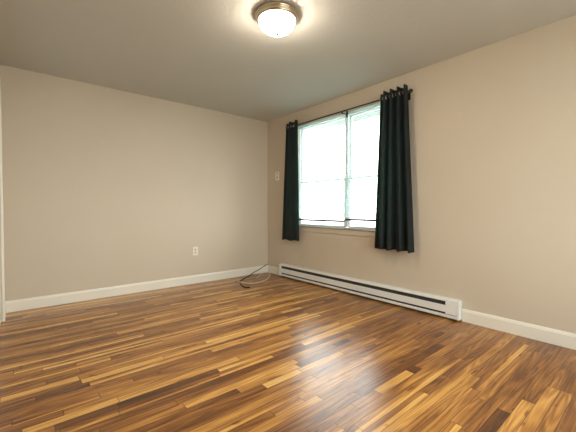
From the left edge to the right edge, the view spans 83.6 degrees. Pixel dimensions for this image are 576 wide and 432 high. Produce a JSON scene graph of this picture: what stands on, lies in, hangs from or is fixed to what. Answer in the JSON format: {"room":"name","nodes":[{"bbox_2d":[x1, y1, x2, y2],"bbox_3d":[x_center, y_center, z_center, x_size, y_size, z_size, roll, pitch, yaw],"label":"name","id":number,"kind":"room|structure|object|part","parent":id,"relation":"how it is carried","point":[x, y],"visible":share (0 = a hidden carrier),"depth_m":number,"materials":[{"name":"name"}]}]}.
{"room":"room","nodes":[
{"label":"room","id":0,"kind":"room"},
{"bbox_2d":[0,201,2,321],"bbox_3d":[-1.671,-0.205,0.727,1.380,2.440,5.200,-1,2,-40],"label":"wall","id":1,"kind":"structure","parent":0,"point":[0,201],"depth_m":2.94,"materials":[{"name":"beige paint"}]},
{"bbox_2d":[0,82,4,323],"bbox_3d":[-2.017,-0.106,2.162,0.101,2.180,2.080,-1,2,-40],"label":"door frame","id":2,"kind":"structure","parent":1,"relation":"in","point":[1,169],"depth_m":2.94,"materials":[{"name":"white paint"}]},
{"bbox_2d":[0,65,267,300],"bbox_3d":[-1.656,-0.281,4.210,3.360,2.440,0.120,-1,2,-40],"label":"wall","id":3,"kind":"structure","parent":0,"point":[103,187],"depth_m":3.83,"materials":[{"name":"beige paint"}]},
{"bbox_2d":[5,265,267,312],"bbox_3d":[-1.567,0.881,4.223,3.240,0.115,0.014,-1,2,-40],"label":"baseboard","id":4,"kind":"structure","parent":3,"relation":"attached to","point":[63,298],"depth_m":3.85,"materials":[{"name":"white paint"}]},
{"bbox_2d":[193,247,197,254],"bbox_3d":[-1.281,0.485,4.457,0.072,0.118,0.010,-1,2,-40],"label":"wall outlet","id":5,"kind":"object","parent":3,"relation":"attached to","point":[195,249],"visible":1,"depth_m":4.45,"materials":[{"name":"beige plastic"}]},
{"bbox_2d":[0,273,575,431],"bbox_3d":[-0.384,1.051,1.834,4.740,0.120,5.440,-1,2,-40],"label":"floor","id":6,"kind":"structure","parent":0,"point":[278,353],"depth_m":2.08,"materials":[{"name":"brown wood"}]},
{"bbox_2d":[236,272,269,283],"bbox_3d":[-0.424,0.914,4.790,0.354,0.026,0.814,1,1,32],"label":"coaxial cable","id":7,"kind":"object","parent":6,"relation":"on","point":[264,272],"visible":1,"depth_m":4.56,"materials":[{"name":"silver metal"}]},
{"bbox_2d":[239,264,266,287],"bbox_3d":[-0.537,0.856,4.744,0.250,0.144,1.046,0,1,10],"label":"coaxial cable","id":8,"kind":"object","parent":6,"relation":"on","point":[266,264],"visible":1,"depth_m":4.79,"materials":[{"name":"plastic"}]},
{"bbox_2d":[0,0,575,121],"bbox_3d":[-0.384,-1.498,1.778,4.740,0.100,5.440,-1,2,-40],"label":"ceiling","id":9,"kind":"structure","parent":0,"point":[215,55],"depth_m":2.69,"materials":[{"name":"paint"}]},
{"bbox_2d":[255,1,298,36],"bbox_3d":[-0.080,-1.384,2.333,0.317,0.152,0.317,-1,2,-40],"label":"ceiling light","id":10,"kind":"object","parent":9,"relation":"attached to","point":[275,18],"visible":1,"depth_m":2.25,"materials":[{"name":"white glass"}]},
{"bbox_2d":[268,15,575,333],"bbox_3d":[1.402,-0.261,3.303,0.160,2.440,5.440,-1,2,-40],"label":"wall","id":11,"kind":"structure","parent":0,"point":[492,127],"depth_m":2.81,"materials":[{"name":"beige paint"}]},
{"bbox_2d":[275,172,278,180],"bbox_3d":[-0.171,-0.624,5.017,0.038,0.138,0.072,-1,2,-40],"label":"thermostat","id":12,"kind":"object","parent":11,"relation":"attached to","point":[276,173],"visible":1,"depth_m":5.01,"materials":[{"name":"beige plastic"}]},
{"bbox_2d":[299,226,374,236],"bbox_3d":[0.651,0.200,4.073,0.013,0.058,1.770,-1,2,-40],"label":"trim","id":13,"kind":"structure","parent":11,"relation":"attached to","point":[319,230],"depth_m":4.08,"materials":[{"name":"beige paint"}]},
{"bbox_2d":[299,107,379,229],"bbox_3d":[0.744,-0.569,4.134,0.072,1.450,1.740,-1,2,-40],"label":"window","id":14,"kind":"structure","parent":11,"relation":"in","point":[346,223],"depth_m":4.09,"materials":[{"name":"plastic"}]},
{"bbox_2d":[298,114,344,221],"bbox_3d":[0.423,-0.613,4.409,0.046,1.371,0.889,-1,2,-40],"label":"window blind","id":15,"kind":"object","parent":14,"relation":"attached to","point":[340,115],"visible":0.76,"depth_m":4.38,"materials":[{"name":"white plastic"}]},
{"bbox_3d":[0.428,0.059,4.428,0.028,0.027,0.883,-1,2,-40],"label":"rail","id":16,"kind":"part","parent":15,"relation":"part of","materials":[{"name":"white plastic"}]},
{"bbox_3d":[0.486,-0.880,4.463,0.025,0.812,0.865,-1,2,-40],"label":"sash","id":17,"kind":"part","parent":14,"relation":"part of","materials":[{"name":"glass"}]},
{"bbox_3d":[0.465,-0.178,4.460,0.025,0.641,0.865,-1,2,-40],"label":"sash","id":18,"kind":"part","parent":14,"relation":"part of","materials":[{"name":"glass"}]},
{"bbox_3d":[1.030,-0.163,3.786,0.025,0.641,0.795,-1,2,-40],"label":"sash","id":19,"kind":"part","parent":14,"relation":"part of","materials":[{"name":"glass"}]},
{"bbox_2d":[345,103,379,221],"bbox_3d":[0.982,-0.610,3.742,0.046,1.348,0.819,-1,2,-40],"label":"window blind","id":20,"kind":"object","parent":14,"relation":"attached to","point":[351,113],"visible":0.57,"depth_m":3.86,"materials":[{"name":"white plastic"}]},
{"bbox_3d":[0.987,0.051,3.761,0.028,0.027,0.813,-1,2,-40],"label":"rail","id":21,"kind":"part","parent":20,"relation":"part of","materials":[{"name":"white plastic"}]},
{"bbox_3d":[1.052,-0.866,3.789,0.025,0.812,0.795,-1,2,-40],"label":"sash","id":22,"kind":"part","parent":14,"relation":"part of","materials":[{"name":"glass"}]},
{"bbox_2d":[304,110,379,135],"bbox_3d":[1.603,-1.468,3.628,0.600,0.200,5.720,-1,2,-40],"label":"window blind","id":23,"kind":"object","parent":11,"relation":"attached to","point":[377,112],"depth_m":4.98,"materials":[{"name":"white plastic"}]},
{"bbox_2d":[286,89,412,128],"bbox_3d":[0.639,-1.252,3.979,0.112,0.075,1.958,-1,2,-40],"label":"curtain rod","id":24,"kind":"object","parent":11,"relation":"attached to","point":[410,91],"visible":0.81,"depth_m":3.82,"materials":[{"name":"black metal"}]},
{"bbox_2d":[282,120,298,240],"bbox_3d":[0.035,-0.499,4.660,0.052,1.717,0.356,-1,2,-40],"label":"curtain","id":25,"kind":"object","parent":24,"relation":"hanging from","point":[290,229],"visible":1,"depth_m":4.64,"materials":[{"name":"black fabric"}]},
{"bbox_2d":[374,84,413,252],"bbox_3d":[1.102,-0.480,3.368,0.104,1.700,0.472,-1,2,-40],"label":"curtain","id":26,"kind":"object","parent":24,"relation":"hanging from","point":[394,229],"visible":1,"depth_m":3.37,"materials":[{"name":"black fabric"}]},
{"bbox_2d":[279,263,461,320],"bbox_3d":[0.731,0.841,3.946,0.071,0.176,2.628,-1,2,-40],"label":"baseboard heater","id":27,"kind":"object","parent":11,"relation":"attached to","point":[443,306],"visible":1,"depth_m":3.54,"materials":[{"name":"white metal"}]},
{"bbox_3d":[0.732,0.838,3.947,0.067,0.170,2.624,-1,2,-40],"label":"panel","id":28,"kind":"part","parent":27,"relation":"part of","materials":[{"name":"white metal"}]},
{"bbox_2d":[268,265,575,349],"bbox_3d":[1.340,0.901,3.267,0.014,0.115,5.186,-1,2,-40],"label":"baseboard","id":29,"kind":"structure","parent":11,"relation":"attached to","point":[540,333],"depth_m":2.61,"materials":[{"name":"white paint"}]},
{"label":"outside","id":30,"kind":"structure","parent":0,"visible":0},
{"bbox_2d":[303,221,374,227],"bbox_3d":[-0.330,1.566,5.284,60.000,0.100,60.000,-1,2,-40],"label":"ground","id":31,"kind":"structure","parent":30,"point":[362,224],"depth_m":36.23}
]}

